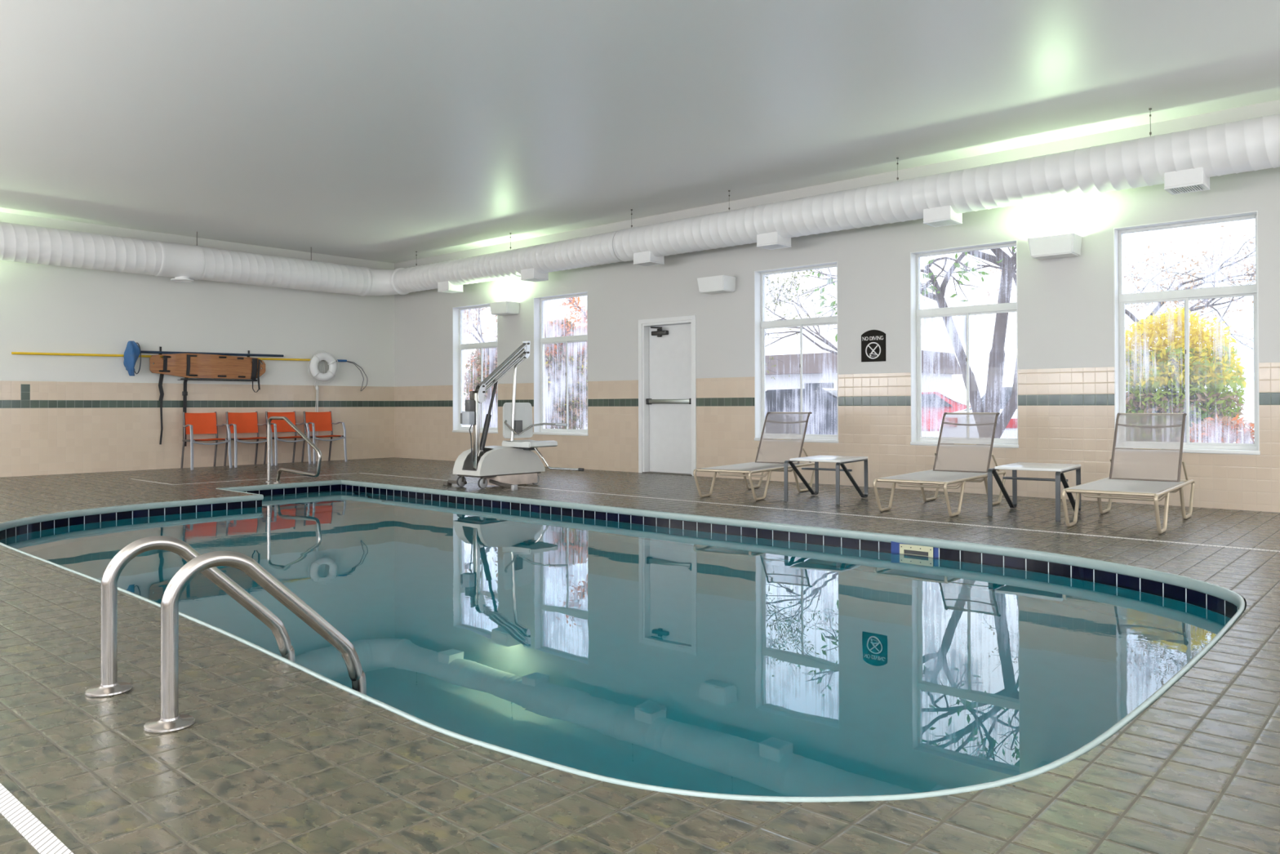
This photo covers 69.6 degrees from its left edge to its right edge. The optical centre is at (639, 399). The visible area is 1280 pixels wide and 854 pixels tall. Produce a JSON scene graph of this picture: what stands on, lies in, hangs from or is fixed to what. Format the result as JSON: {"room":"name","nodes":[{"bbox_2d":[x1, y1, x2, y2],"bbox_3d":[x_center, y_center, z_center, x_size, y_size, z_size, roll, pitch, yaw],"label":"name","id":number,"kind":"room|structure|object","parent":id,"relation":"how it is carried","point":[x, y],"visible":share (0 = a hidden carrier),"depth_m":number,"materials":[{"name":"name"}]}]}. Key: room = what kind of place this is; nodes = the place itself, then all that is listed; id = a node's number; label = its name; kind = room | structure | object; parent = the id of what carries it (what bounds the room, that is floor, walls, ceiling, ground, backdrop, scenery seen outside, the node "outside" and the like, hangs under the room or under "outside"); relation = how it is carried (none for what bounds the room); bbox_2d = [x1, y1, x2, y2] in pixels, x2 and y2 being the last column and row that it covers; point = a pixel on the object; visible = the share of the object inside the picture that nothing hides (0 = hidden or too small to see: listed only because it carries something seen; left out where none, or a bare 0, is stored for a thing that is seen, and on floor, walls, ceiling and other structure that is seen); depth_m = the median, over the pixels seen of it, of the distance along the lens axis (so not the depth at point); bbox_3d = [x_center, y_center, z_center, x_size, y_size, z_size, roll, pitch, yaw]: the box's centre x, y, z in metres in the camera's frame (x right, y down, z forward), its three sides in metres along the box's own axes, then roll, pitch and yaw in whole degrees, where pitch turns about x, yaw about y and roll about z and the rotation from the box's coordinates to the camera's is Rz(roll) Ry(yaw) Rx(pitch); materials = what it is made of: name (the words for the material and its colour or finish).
{"room":"indoor swimming pool","nodes":[
{"label":"indoor swimming pool","id":0,"kind":"room"},
{"bbox_2d":[0,212,394,477],"bbox_3d":[-8.830,-0.738,12.081,0.220,3.535,12.820,0,0,42],"label":"wall","id":1,"kind":"structure","parent":0,"point":[60,414],"depth_m":13.79,"materials":[{"name":"white paint"}]},
{"bbox_2d":[11,351,124,356],"bbox_3d":[-7.947,-0.631,12.826,0.042,0.046,1.377,0,0,42],"label":"pole","id":2,"kind":"object","parent":1,"relation":"hanging from","point":[122,355],"depth_m":12.79,"materials":[{"name":"metal"}]},
{"bbox_2d":[138,355,151,357],"bbox_3d":[-7.292,-0.639,13.559,0.042,0.030,0.169,0,0,42],"label":"pole","id":3,"kind":"object","parent":1,"relation":"hanging from","point":[142,356],"depth_m":13.55,"materials":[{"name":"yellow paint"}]},
{"bbox_2d":[123,340,285,375],"bbox_3d":[-6.625,-0.596,14.186,0.307,0.505,2.462,0,0,42],"label":"net","id":4,"kind":"object","parent":3,"relation":"on","point":[132,351],"visible":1,"depth_m":13.32,"materials":[{"name":"blue fabric"}]},
{"bbox_2d":[158,346,165,359],"bbox_3d":[-7.108,-0.685,13.707,0.179,0.220,0.040,0,0,42],"label":"wall hook","id":5,"kind":"object","parent":1,"relation":"attached to","point":[160,348],"visible":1,"depth_m":13.74,"materials":[{"name":"black plastic"}]},
{"bbox_2d":[177,377,257,381],"bbox_3d":[-6.567,-0.310,14.348,0.126,0.025,1.180,0,0,42],"label":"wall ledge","id":6,"kind":"object","parent":1,"relation":"attached to","point":[181,379],"visible":1,"depth_m":14.28,"materials":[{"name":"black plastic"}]},
{"bbox_2d":[149,353,265,446],"bbox_3d":[-6.641,0.001,14.213,0.103,1.413,1.756,0,0,43],"label":"board","id":7,"kind":"object","parent":6,"relation":"on","point":[188,366],"visible":1,"depth_m":14.08,"materials":[{"name":"brown wood"}]},
{"bbox_2d":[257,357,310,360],"bbox_3d":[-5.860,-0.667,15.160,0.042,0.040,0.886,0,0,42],"label":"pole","id":8,"kind":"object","parent":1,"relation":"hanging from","point":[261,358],"depth_m":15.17,"materials":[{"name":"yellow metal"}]},
{"bbox_2d":[335,359,367,391],"bbox_3d":[-5.044,-0.429,16.071,0.042,0.535,0.601,0,0,42],"label":"hook","id":9,"kind":"object","parent":1,"relation":"hanging from","point":[339,360],"depth_m":16.16,"materials":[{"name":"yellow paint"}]},
{"bbox_3d":[-5.407,-0.744,15.633,0.148,0.029,0.020,0,0,42],"label":"wall hook","id":10,"kind":"object","parent":1,"relation":"attached to","visible":0},
{"bbox_2d":[307,350,338,460],"bbox_3d":[-5.380,0.094,15.607,0.198,1.867,0.564,0,0,42],"label":"buoy","id":11,"kind":"object","parent":10,"relation":"hanging from","point":[318,374],"visible":1,"depth_m":15.59,"materials":[{"name":"white plastic"}]},
{"bbox_2d":[0,0,1279,263],"bbox_3d":[-1.413,-2.666,5.602,19.940,0.200,13.040,0,0,42],"label":"ceiling","id":12,"kind":"structure","parent":0,"point":[383,131],"depth_m":7.80,"materials":[{"name":"paint"}]},
{"bbox_2d":[0,107,1279,296],"bbox_3d":[-0.629,-2.159,10.287,22.695,0.760,10.313,0,0,9],"label":"air duct","id":13,"kind":"object","parent":12,"relation":"hanging from","point":[1185,161],"visible":1,"depth_m":10.73,"materials":[{"name":"white metal"}]},
{"bbox_2d":[170,275,194,282],"bbox_3d":[-6.725,-1.829,13.530,0.310,0.175,0.310,0,0,42],"label":"outlet","id":14,"kind":"object","parent":13,"relation":"attached to","point":[177,278],"depth_m":13.48,"materials":[{"name":"white paint"}]},
{"bbox_2d":[437,280,462,293],"bbox_3d":[-3.061,-1.831,14.867,0.290,0.175,0.290,0,0,42],"label":"outlet","id":15,"kind":"object","parent":13,"relation":"attached to","point":[448,286],"depth_m":14.77,"materials":[{"name":"white paint"}]},
{"bbox_2d":[520,267,548,281],"bbox_3d":[-1.547,-1.844,13.514,0.290,0.175,0.290,0,0,42],"label":"outlet","id":16,"kind":"object","parent":13,"relation":"attached to","point":[531,274],"depth_m":13.42,"materials":[{"name":"white paint"}]},
{"bbox_2d":[633,250,664,266],"bbox_3d":[0.115,-1.858,12.028,0.290,0.175,0.290,0,0,42],"label":"outlet","id":17,"kind":"object","parent":13,"relation":"attached to","point":[644,258],"depth_m":11.93,"materials":[{"name":"white paint"}]},
{"bbox_2d":[756,231,791,249],"bbox_3d":[1.561,-1.870,10.735,0.290,0.175,0.290,0,0,42],"label":"outlet","id":18,"kind":"object","parent":13,"relation":"attached to","point":[766,240],"depth_m":10.64,"materials":[{"name":"white paint"}]},
{"bbox_2d":[923,204,962,226],"bbox_3d":[3.082,-1.883,9.375,0.290,0.175,0.290,0,0,42],"label":"outlet","id":19,"kind":"object","parent":13,"relation":"attached to","point":[935,215],"depth_m":9.28,"materials":[{"name":"white paint"}]},
{"bbox_2d":[1164,166,1209,195],"bbox_3d":[4.706,-1.897,7.921,0.290,0.175,0.290,0,0,42],"label":"outlet","id":20,"kind":"object","parent":13,"relation":"attached to","point":[1177,180],"depth_m":7.83,"materials":[{"name":"white paint"}]},
{"bbox_2d":[0,457,1279,853],"bbox_3d":[-1.402,1.094,5.579,19.500,0.250,12.600,0,0,42],"label":"floor","id":21,"kind":"structure","parent":0,"point":[275,757],"depth_m":2.49,"materials":[{"name":"tile"}]},
{"bbox_2d":[0,782,73,853],"bbox_3d":[-2.207,0.957,2.804,12.000,0.012,0.045,0,0,42],"label":"drain","id":22,"kind":"object","parent":21,"relation":"in","point":[33,830],"visible":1,"depth_m":2.04,"materials":[{"name":"white plastic"}]},
{"bbox_2d":[132,478,174,484],"bbox_3d":[-6.067,1.022,11.441,1.330,0.012,0.026,0,0,42],"label":"drain","id":23,"kind":"object","parent":21,"relation":"on","point":[132,478],"visible":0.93,"depth_m":11.36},
{"bbox_2d":[180,411,232,470],"bbox_3d":[-6.598,0.611,13.964,0.503,0.855,0.614,0,0,42],"label":"armchair","id":24,"kind":"object","parent":21,"relation":"on","point":[193,423],"visible":1,"depth_m":14.02,"materials":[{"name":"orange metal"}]},
{"bbox_2d":[84,535,366,733],"bbox_3d":[-1.349,1.107,3.080,0.626,1.293,0.754,0,0,42],"label":"pool ladder","id":25,"kind":"object","parent":21,"relation":"attached to","point":[170,720],"visible":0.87,"depth_m":2.99,"materials":[{"name":"silver metal"}]},
{"bbox_2d":[223,411,273,467],"bbox_3d":[-6.165,0.613,14.449,0.503,0.855,0.614,0,0,42],"label":"armchair","id":26,"kind":"object","parent":21,"relation":"on","point":[246,422],"visible":0.81,"depth_m":14.51,"materials":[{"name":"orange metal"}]},
{"bbox_2d":[174,472,356,484],"bbox_3d":[-4.755,1.021,11.911,0.028,0.012,2.430,0,0,42],"label":"drain","id":27,"kind":"object","parent":21,"relation":"on","point":[353,473],"visible":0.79,"depth_m":11.70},
{"bbox_2d":[263,411,311,465],"bbox_3d":[-5.739,0.614,14.926,0.503,0.855,0.614,0,0,42],"label":"armchair","id":28,"kind":"object","parent":21,"relation":"on","point":[277,425],"visible":0.8,"depth_m":14.98,"materials":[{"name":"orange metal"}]},
{"bbox_2d":[264,416,321,483],"bbox_3d":[-4.142,0.613,10.983,1.296,0.828,0.100,0,0,42],"label":"stair rail","id":29,"kind":"object","parent":21,"relation":"on","point":[286,420],"visible":0.98,"depth_m":11.09,"materials":[{"name":"silver metal"}]},
{"bbox_2d":[301,410,347,463],"bbox_3d":[-5.305,0.616,15.410,0.503,0.855,0.614,0,0,42],"label":"armchair","id":30,"kind":"object","parent":21,"relation":"on","point":[317,421],"visible":0.91,"depth_m":15.47,"materials":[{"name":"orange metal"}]},
{"bbox_2d":[443,341,583,490],"bbox_3d":[-1.476,0.148,10.693,1.305,1.705,1.095,0,0,-32],"label":"lift","id":31,"kind":"object","parent":21,"relation":"on","point":[511,464],"visible":1,"depth_m":10.61,"materials":[{"name":"grey metal"}]},
{"bbox_2d":[0,484,1239,616],"bbox_3d":[-1.622,1.616,6.639,9.823,1.240,4.562,0,0,42],"label":"tiles","id":32,"kind":"object","parent":21,"relation":"in","point":[1178,592],"visible":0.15,"depth_m":7.52,"materials":[{"name":"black tile"}]},
{"bbox_2d":[0,489,1232,796],"bbox_3d":[-1.622,1.685,6.639,9.819,1.182,4.558,0,0,42],"label":"pool water","id":33,"kind":"object","parent":32,"relation":"on","point":[686,659],"visible":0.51,"depth_m":4.17,"materials":[{"name":"teal liquid"}]},
{"bbox_2d":[0,479,1244,802],"bbox_3d":[-1.624,1.000,6.643,9.839,0.061,4.578,0,0,42],"label":"pool coping","id":34,"kind":"object","parent":32,"relation":"on","point":[1215,590],"visible":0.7,"depth_m":5.32,"materials":[{"name":"stone"}]},
{"bbox_2d":[890,541,937,557],"bbox_3d":[1.918,1.088,6.440,0.350,0.163,0.022,0,0,42],"label":"plate","id":35,"kind":"object","parent":32,"relation":"attached to","point":[901,548],"visible":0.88,"depth_m":6.44,"materials":[{"name":"white plastic"}]},
{"bbox_2d":[693,411,814,500],"bbox_3d":[1.242,0.559,9.678,0.637,0.854,1.640,0,0,34],"label":"sun lounger","id":36,"kind":"object","parent":21,"relation":"on","point":[783,433],"visible":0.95,"depth_m":10.10,"materials":[{"name":"white"}]},
{"bbox_2d":[360,472,1279,551],"bbox_3d":[2.169,0.974,7.450,16.270,0.012,0.030,0,0,42],"label":"drain","id":37,"kind":"object","parent":21,"relation":"on","point":[360,473],"visible":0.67,"depth_m":7.34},
{"bbox_2d":[783,455,868,504],"bbox_3d":[1.843,0.775,9.082,0.568,0.412,0.748,0,0,34],"label":"side table","id":38,"kind":"object","parent":21,"relation":"on","point":[841,460],"visible":1,"depth_m":8.97,"materials":[{"name":"white plastic"}]},
{"bbox_2d":[872,412,1005,516],"bbox_3d":[2.743,0.547,8.337,0.637,0.854,1.639,0,0,38],"label":"sun lounger","id":39,"kind":"object","parent":21,"relation":"on","point":[964,449],"visible":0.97,"depth_m":8.73,"materials":[{"name":"grey fabric"}]},
{"bbox_2d":[987,462,1080,520],"bbox_3d":[3.361,0.763,7.831,0.568,0.412,0.748,0,0,37],"label":"side table","id":40,"kind":"object","parent":21,"relation":"on","point":[1060,468],"visible":0.92,"depth_m":7.71,"materials":[{"name":"white plastic"}]},
{"bbox_2d":[1061,413,1195,533],"bbox_3d":[3.901,0.537,7.301,0.637,0.854,1.639,0,0,39],"label":"sun lounger","id":41,"kind":"object","parent":21,"relation":"on","point":[1146,460],"visible":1,"depth_m":7.68,"materials":[{"name":"grey fabric"}]},
{"bbox_2d":[394,99,1279,512],"bbox_3d":[2.866,-0.781,10.368,19.940,3.535,0.220,0,0,42],"label":"wall","id":42,"kind":"structure","parent":0,"point":[1066,304],"depth_m":10.41,"materials":[{"name":"grey paint"}]},
{"bbox_2d":[452,302,497,433],"bbox_3d":[-2.663,-0.514,15.303,1.195,2.117,0.234,0,0,42],"label":"window","id":43,"kind":"structure","parent":42,"relation":"in","point":[460,338],"depth_m":15.60,"materials":[{"name":"white paint"}]},
{"bbox_2d":[489,301,519,315],"bbox_3d":[-2.133,-1.436,14.506,0.430,0.185,0.280,0,0,42],"label":"wall light","id":44,"kind":"object","parent":42,"relation":"attached to","point":[502,308],"visible":1,"depth_m":14.40,"materials":[{"name":"white"}]},
{"bbox_2d":[533,291,588,435],"bbox_3d":[-1.133,-0.527,13.935,1.190,2.117,0.234,0,0,42],"label":"window","id":45,"kind":"structure","parent":42,"relation":"in","point":[543,401],"depth_m":14.13,"materials":[{"name":"white paint"}]},
{"bbox_2d":[638,315,696,475],"bbox_3d":[0.430,-0.050,12.528,1.010,2.122,0.244,0,0,42],"label":"door","id":46,"kind":"structure","parent":42,"relation":"in","point":[667,346],"depth_m":12.57,"materials":[{"name":"white paint"}]},
{"bbox_2d":[697,275,736,293],"bbox_3d":[0.975,-1.462,11.726,0.430,0.185,0.280,0,0,42],"label":"wall light","id":47,"kind":"object","parent":42,"relation":"attached to","point":[720,283],"visible":1,"depth_m":11.62,"materials":[{"name":"white"}]},
{"bbox_2d":[754,261,838,443],"bbox_3d":[1.938,-0.552,11.188,1.180,2.117,0.234,0,0,42],"label":"window","id":48,"kind":"structure","parent":42,"relation":"in","point":[760,324],"depth_m":11.29,"materials":[{"name":"white paint"}]},
{"bbox_2d":[861,329,885,361],"bbox_3d":[2.639,-0.613,10.413,0.300,0.360,0.015,0,0,42],"label":"sign","id":49,"kind":"object","parent":42,"relation":"attached to","point":[873,341],"visible":1,"depth_m":10.40,"materials":[{"name":"black plastic"}]},
{"bbox_2d":[910,240,1018,448],"bbox_3d":[3.475,-0.565,9.813,1.165,2.117,0.234,0,0,42],"label":"window","id":50,"kind":"structure","parent":42,"relation":"in","point":[928,317],"depth_m":10.05,"materials":[{"name":"white paint"}]},
{"bbox_2d":[1027,232,1082,260],"bbox_3d":[4.046,-1.488,8.980,0.430,0.185,0.280,0,0,42],"label":"wall light","id":51,"kind":"object","parent":42,"relation":"attached to","point":[1067,245],"visible":1,"depth_m":8.89,"materials":[{"name":"white"}]},
{"bbox_2d":[1113,210,1260,454],"bbox_3d":[5.005,-0.578,8.445,1.160,2.117,0.234,0,0,42],"label":"window","id":52,"kind":"structure","parent":42,"relation":"in","point":[1213,446],"depth_m":8.44,"materials":[{"name":"white paint"}]},
{"label":"outside","id":53,"kind":"structure","parent":0,"visible":0},
{"bbox_2d":[465,415,1254,443],"bbox_3d":[12.564,1.490,62.071,115.000,0.180,89.760,0,0,42],"label":"ground","id":54,"kind":"structure","parent":53,"point":[1251,418],"depth_m":54.16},
{"bbox_2d":[463,338,497,426],"bbox_3d":[-4.417,-0.311,28.529,2.757,3.210,1.832,0,0,42],"label":"shrub","id":55,"kind":"object","parent":54,"relation":"on","point":[477,380],"visible":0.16,"depth_m":28.28,"materials":[{"name":"grey plant"}]},
{"bbox_2d":[463,306,497,426],"bbox_3d":[-4.006,-0.851,22.563,2.247,4.119,2.373,0,0,42],"label":"maple tree","id":56,"kind":"object","parent":54,"relation":"on","point":[488,397],"visible":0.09,"depth_m":22.18,"materials":[{"name":"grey plant"}]},
{"bbox_2d":[544,316,587,429],"bbox_3d":[-2.308,-0.533,26.098,3.107,3.594,1.910,0,0,42],"label":"shrub","id":57,"kind":"object","parent":54,"relation":"on","point":[575,404],"visible":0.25,"depth_m":25.36,"materials":[{"name":"grey plant"}]},
{"bbox_2d":[559,296,586,333],"bbox_3d":[-0.545,-0.704,19.961,3.050,3.770,1.826,0,0,17],"label":"maple tree","id":58,"kind":"object","parent":54,"relation":"on","point":[572,300],"visible":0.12,"depth_m":20.34,"materials":[{"name":"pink plant"}]},
{"bbox_2d":[548,350,962,419],"bbox_3d":[6.221,-0.706,66.249,31.000,4.300,9.200,0,0,42],"label":"building","id":59,"kind":"structure","parent":54,"relation":"on","point":[812,366],"depth_m":57.57,"materials":[{"name":"white"}]},
{"bbox_2d":[764,269,837,378],"bbox_3d":[2.513,-0.954,16.979,2.973,4.216,4.260,0,0,42],"label":"maple tree","id":60,"kind":"object","parent":54,"relation":"on","point":[824,340],"visible":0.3,"depth_m":17.15,"materials":[{"name":"grey plant"}]},
{"bbox_2d":[765,387,837,434],"bbox_3d":[3.903,0.457,21.366,4.470,1.430,1.810,0,0,32],"label":"fence","id":61,"kind":"object","parent":54,"relation":"on","point":[775,399],"visible":0.03,"depth_m":20.48,"materials":[{"name":"paint"}]},
{"bbox_2d":[794,246,1017,438],"bbox_3d":[3.925,-1.312,12.877,4.207,4.878,2.345,0,0,33],"label":"maple tree","id":62,"kind":"object","parent":54,"relation":"on","point":[997,354],"visible":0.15,"depth_m":12.84,"materials":[{"name":"grey plant"}]},
{"bbox_2d":[921,391,970,431],"bbox_3d":[8.489,0.485,27.994,4.470,1.430,1.810,0,0,22],"label":"parked car","id":63,"kind":"object","parent":54,"relation":"on","point":[950,405],"visible":0.02,"depth_m":27.03,"materials":[{"name":"paint"}]},
{"bbox_2d":[939,385,1017,438],"bbox_3d":[7.613,0.419,16.954,4.470,1.430,1.810,0,0,-33],"label":"parked car","id":64,"kind":"object","parent":54,"relation":"on","point":[1011,428],"visible":0.04,"depth_m":15.35,"materials":[{"name":"paint"}]},
{"bbox_2d":[941,417,1017,428],"bbox_3d":[5.787,0.392,15.754,0.100,0.160,1.500,0,0,-33],"label":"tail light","id":65,"kind":"object","parent":64,"relation":"attached to","point":[1012,424],"depth_m":15.15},
{"bbox_2d":[1189,413,1254,444],"bbox_3d":[7.139,0.652,11.213,1.066,0.979,0.882,0,0,42],"label":"shrub","id":66,"kind":"object","parent":54,"relation":"on","point":[1237,425],"visible":0.19,"depth_m":11.12,"materials":[{"name":"grey plant"}]},
{"bbox_3d":[9.400,1.095,13.157,6.500,0.020,3.900,0,0,42],"label":"grass verge","id":67,"kind":"object","parent":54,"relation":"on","visible":0},
{"bbox_2d":[980,222,1255,394],"bbox_3d":[8.685,-1.028,15.731,5.475,4.313,4.471,0,0,42],"label":"maple tree","id":68,"kind":"object","parent":67,"relation":"on","point":[1192,281],"visible":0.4,"depth_m":14.89,"materials":[{"name":"grey plant"}]},
{"bbox_2d":[1124,306,1246,442],"bbox_3d":[7.575,-0.084,13.066,1.791,2.476,1.458,0,0,42],"label":"shrub","id":69,"kind":"object","parent":67,"relation":"on","point":[1207,369],"visible":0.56,"depth_m":12.65,"materials":[{"name":"yellow plant"}]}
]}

